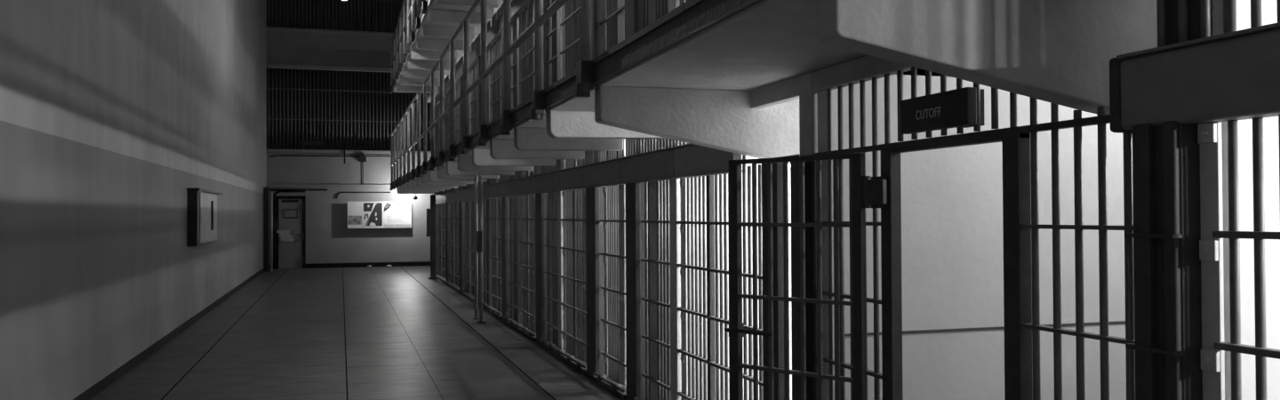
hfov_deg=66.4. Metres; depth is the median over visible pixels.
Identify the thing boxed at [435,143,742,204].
beam
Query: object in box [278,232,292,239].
paper notice
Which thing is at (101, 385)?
baseboard
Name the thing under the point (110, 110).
wall
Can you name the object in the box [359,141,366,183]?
conduit
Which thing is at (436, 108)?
cell
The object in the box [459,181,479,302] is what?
cell
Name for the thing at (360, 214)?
poster board
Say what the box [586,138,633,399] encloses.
cell
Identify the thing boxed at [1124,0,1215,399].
post
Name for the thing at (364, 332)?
floor
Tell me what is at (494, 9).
wall partition
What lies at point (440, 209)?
cell
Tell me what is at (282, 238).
paper notice
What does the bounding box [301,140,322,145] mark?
plate
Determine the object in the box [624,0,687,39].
cell
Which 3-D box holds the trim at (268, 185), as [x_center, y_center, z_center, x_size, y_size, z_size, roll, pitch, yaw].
[-8.561,-0.469,32.896,7.500,0.100,0.100,0,-1,-17]
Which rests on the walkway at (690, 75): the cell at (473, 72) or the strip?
the cell at (473, 72)
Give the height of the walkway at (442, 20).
0.367 m
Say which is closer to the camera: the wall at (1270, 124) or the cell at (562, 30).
the wall at (1270, 124)
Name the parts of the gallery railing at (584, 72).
post, post, post, post, post, post, post, post, post, post, rail, post, post, post, post, post, post, post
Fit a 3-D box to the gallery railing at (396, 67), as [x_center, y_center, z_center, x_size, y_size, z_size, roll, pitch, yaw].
[-4.741,-4.184,20.590,0.099,1.477,20.575,0,-1,-17]
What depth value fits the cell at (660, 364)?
7.80 m
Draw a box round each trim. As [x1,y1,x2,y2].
[266,26,410,36]
[266,63,390,71]
[266,149,431,154]
[266,184,390,187]
[844,320,1125,335]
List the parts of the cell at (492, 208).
post, lock plate, sill, grey post, lock plate, lock plate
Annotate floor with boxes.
[90,265,626,399]
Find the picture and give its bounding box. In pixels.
[384,203,391,211]
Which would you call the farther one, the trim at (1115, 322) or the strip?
the strip
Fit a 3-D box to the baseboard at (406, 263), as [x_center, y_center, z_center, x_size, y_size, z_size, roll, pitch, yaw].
[-7.995,2.166,33.068,6.320,0.150,0.025,0,-1,-17]
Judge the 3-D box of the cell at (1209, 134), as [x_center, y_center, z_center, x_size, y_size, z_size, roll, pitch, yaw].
[2.070,0.490,2.198,0.195,2.560,2.304,0,-1,-17]
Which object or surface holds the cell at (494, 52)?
on the walkway at (690, 75)
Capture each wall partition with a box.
[493,7,499,15]
[689,154,791,399]
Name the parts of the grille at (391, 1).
rail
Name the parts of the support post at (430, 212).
post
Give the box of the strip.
[324,146,374,150]
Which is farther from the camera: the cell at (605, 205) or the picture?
the picture
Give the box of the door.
[272,195,305,269]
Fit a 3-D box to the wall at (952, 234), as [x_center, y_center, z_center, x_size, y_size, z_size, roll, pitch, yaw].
[4.249,-2.479,6.778,6.700,8.600,0.160,0,-1,-17]
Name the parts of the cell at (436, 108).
post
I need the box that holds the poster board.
[347,201,411,228]
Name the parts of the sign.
plate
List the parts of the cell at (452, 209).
post, lock plate, sill, grey post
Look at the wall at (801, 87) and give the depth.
5.76 m
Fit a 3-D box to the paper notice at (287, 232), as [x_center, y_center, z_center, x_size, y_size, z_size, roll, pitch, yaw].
[-11.634,1.043,31.905,0.412,0.167,0.008,0,-1,-17]
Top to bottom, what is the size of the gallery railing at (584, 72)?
1.717 m
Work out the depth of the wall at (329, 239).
32.56 m
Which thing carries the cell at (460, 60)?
on the walkway at (690, 75)
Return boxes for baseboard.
[72,267,263,399]
[305,261,430,268]
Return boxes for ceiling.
[427,1,503,102]
[895,68,951,77]
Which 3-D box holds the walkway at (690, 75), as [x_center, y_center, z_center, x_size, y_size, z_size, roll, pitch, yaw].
[-2.197,-0.439,14.929,1.495,0.644,32.820,0,-1,-17]
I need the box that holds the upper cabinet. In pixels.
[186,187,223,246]
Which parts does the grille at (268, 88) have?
rail, rail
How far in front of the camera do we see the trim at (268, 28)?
32.44 m
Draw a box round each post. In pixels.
[264,187,272,271]
[426,194,437,279]
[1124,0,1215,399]
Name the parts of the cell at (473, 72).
grey post, lock plate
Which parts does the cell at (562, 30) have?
lock plate, rail, rail, grey post, lock plate, rail, rail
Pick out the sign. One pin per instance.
(957, 108)
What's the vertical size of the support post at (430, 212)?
2.280 m
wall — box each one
[0,0,266,399]
[266,0,430,151]
[266,30,410,67]
[266,152,431,263]
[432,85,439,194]
[750,72,817,399]
[832,68,1126,399]
[1221,0,1279,399]
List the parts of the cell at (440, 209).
post, lock plate, sill, grey post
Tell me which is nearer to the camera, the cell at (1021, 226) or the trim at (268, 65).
the cell at (1021, 226)
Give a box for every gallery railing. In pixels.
[389,0,427,93]
[389,0,593,190]
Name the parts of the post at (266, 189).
post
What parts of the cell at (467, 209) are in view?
lock plate, sill, grey post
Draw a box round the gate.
[723,152,886,399]
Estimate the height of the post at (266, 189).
2.620 m
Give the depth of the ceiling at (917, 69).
5.89 m
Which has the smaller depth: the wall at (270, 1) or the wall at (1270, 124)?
the wall at (1270, 124)
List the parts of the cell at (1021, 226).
lock plate, rail, rail, rail, rail, rail, rail, rail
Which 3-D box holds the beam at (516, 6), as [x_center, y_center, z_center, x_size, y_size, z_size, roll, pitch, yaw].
[-2.200,-2.968,16.055,0.087,0.255,26.700,0,-1,-17]
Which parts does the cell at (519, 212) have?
post, lock plate, sill, grey post, lock plate, rail, rail, rail, rail, lock plate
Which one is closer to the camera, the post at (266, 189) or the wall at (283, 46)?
the post at (266, 189)
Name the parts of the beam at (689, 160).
panel, panel, panel, panel, panel, panel, panel, panel, panel, panel, panel, panel, panel, panel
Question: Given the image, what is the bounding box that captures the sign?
[900,87,984,134]
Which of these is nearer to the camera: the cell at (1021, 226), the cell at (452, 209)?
the cell at (1021, 226)
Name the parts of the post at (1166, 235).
post, post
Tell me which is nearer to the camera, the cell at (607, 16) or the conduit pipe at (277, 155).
the cell at (607, 16)
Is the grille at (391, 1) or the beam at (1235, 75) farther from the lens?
the grille at (391, 1)
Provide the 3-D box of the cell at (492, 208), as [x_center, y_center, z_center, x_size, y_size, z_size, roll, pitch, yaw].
[-2.691,0.725,17.741,0.195,2.560,3.040,0,-1,-17]
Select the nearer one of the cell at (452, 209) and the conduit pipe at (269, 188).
the cell at (452, 209)
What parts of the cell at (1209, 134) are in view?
lock plate, lock plate, rail, rail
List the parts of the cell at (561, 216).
lock plate, rail, rail, rail, rail, grey post, sill, lock plate, rail, rail, rail, rail, rail, lock plate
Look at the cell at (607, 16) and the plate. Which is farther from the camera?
the plate
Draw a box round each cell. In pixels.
[434,74,448,156]
[435,189,448,282]
[445,56,463,150]
[445,185,463,291]
[459,32,480,141]
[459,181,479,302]
[477,2,503,129]
[477,175,506,319]
[501,0,534,111]
[502,166,541,341]
[536,151,593,374]
[543,0,580,89]
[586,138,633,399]
[591,0,624,60]
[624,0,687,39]
[625,138,784,399]
[813,55,1135,399]
[1156,0,1279,399]
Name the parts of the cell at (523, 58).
post, lock plate, grey post, lock plate, rail, rail, lock plate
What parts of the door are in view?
hatch frame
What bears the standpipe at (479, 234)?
on the floor
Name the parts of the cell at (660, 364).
lock plate, rail, rail, rail, rail, rail, grey post, lock plate, rail, rail, rail, rail, rail, post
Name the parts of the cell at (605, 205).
lock plate, sill, rail, rail, rail, rail, rail, lock plate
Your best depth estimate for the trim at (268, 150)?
32.35 m
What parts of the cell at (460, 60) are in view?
post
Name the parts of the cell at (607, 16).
lock plate, rail, lock plate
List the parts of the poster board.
photo panel, dark panel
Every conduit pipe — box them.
[269,154,390,157]
[269,188,327,190]
[272,190,305,265]
[336,192,390,198]
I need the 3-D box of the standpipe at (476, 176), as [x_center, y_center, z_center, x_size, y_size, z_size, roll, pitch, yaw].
[-2.736,0.786,16.325,0.116,2.400,0.116,0,-1,-17]
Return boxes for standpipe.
[472,175,479,319]
[476,175,485,322]
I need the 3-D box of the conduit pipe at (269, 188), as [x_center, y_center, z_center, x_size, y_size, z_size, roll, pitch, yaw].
[-11.223,-0.337,32.078,1.830,0.055,0.055,0,-1,-17]
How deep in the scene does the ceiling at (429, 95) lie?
32.03 m
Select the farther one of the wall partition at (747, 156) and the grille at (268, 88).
the grille at (268, 88)
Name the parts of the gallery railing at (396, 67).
post, post, post, rail, post, rail, post, post, post, post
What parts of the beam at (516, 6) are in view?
panel, panel, panel, panel, panel, panel, panel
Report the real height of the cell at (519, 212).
2.560 m
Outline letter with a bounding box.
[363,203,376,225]
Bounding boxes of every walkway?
[392,0,503,93]
[392,0,1157,193]
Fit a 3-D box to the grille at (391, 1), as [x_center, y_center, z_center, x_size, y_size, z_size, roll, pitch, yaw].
[-8.738,-6.891,33.116,7.300,2.530,0.033,0,-1,-17]
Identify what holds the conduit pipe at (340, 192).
attached to the wall at (329, 239)
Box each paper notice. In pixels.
[276,229,289,234]
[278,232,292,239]
[280,237,294,241]
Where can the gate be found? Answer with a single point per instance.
(866, 191)
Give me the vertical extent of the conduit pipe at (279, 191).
2.466 m
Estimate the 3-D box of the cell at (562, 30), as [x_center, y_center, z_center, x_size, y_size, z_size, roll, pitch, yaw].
[-0.966,-2.150,12.126,0.180,2.560,2.910,0,-1,-17]
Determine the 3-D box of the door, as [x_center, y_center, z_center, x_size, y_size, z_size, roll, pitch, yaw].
[-11.470,1.053,31.950,1.020,2.380,0.160,0,-1,-17]
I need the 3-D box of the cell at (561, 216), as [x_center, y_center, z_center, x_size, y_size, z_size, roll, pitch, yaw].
[-0.959,0.640,12.086,0.195,2.560,2.910,0,-1,-17]
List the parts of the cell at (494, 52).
post, grey post, lock plate, rail, rail, lock plate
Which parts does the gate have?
rail, rail, rail, rail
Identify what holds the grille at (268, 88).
in the wall at (329, 239)
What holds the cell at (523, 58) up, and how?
on the walkway at (690, 75)
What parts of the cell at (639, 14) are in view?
lock plate, grey post, lock plate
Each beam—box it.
[434,0,532,106]
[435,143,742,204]
[1109,22,1279,133]

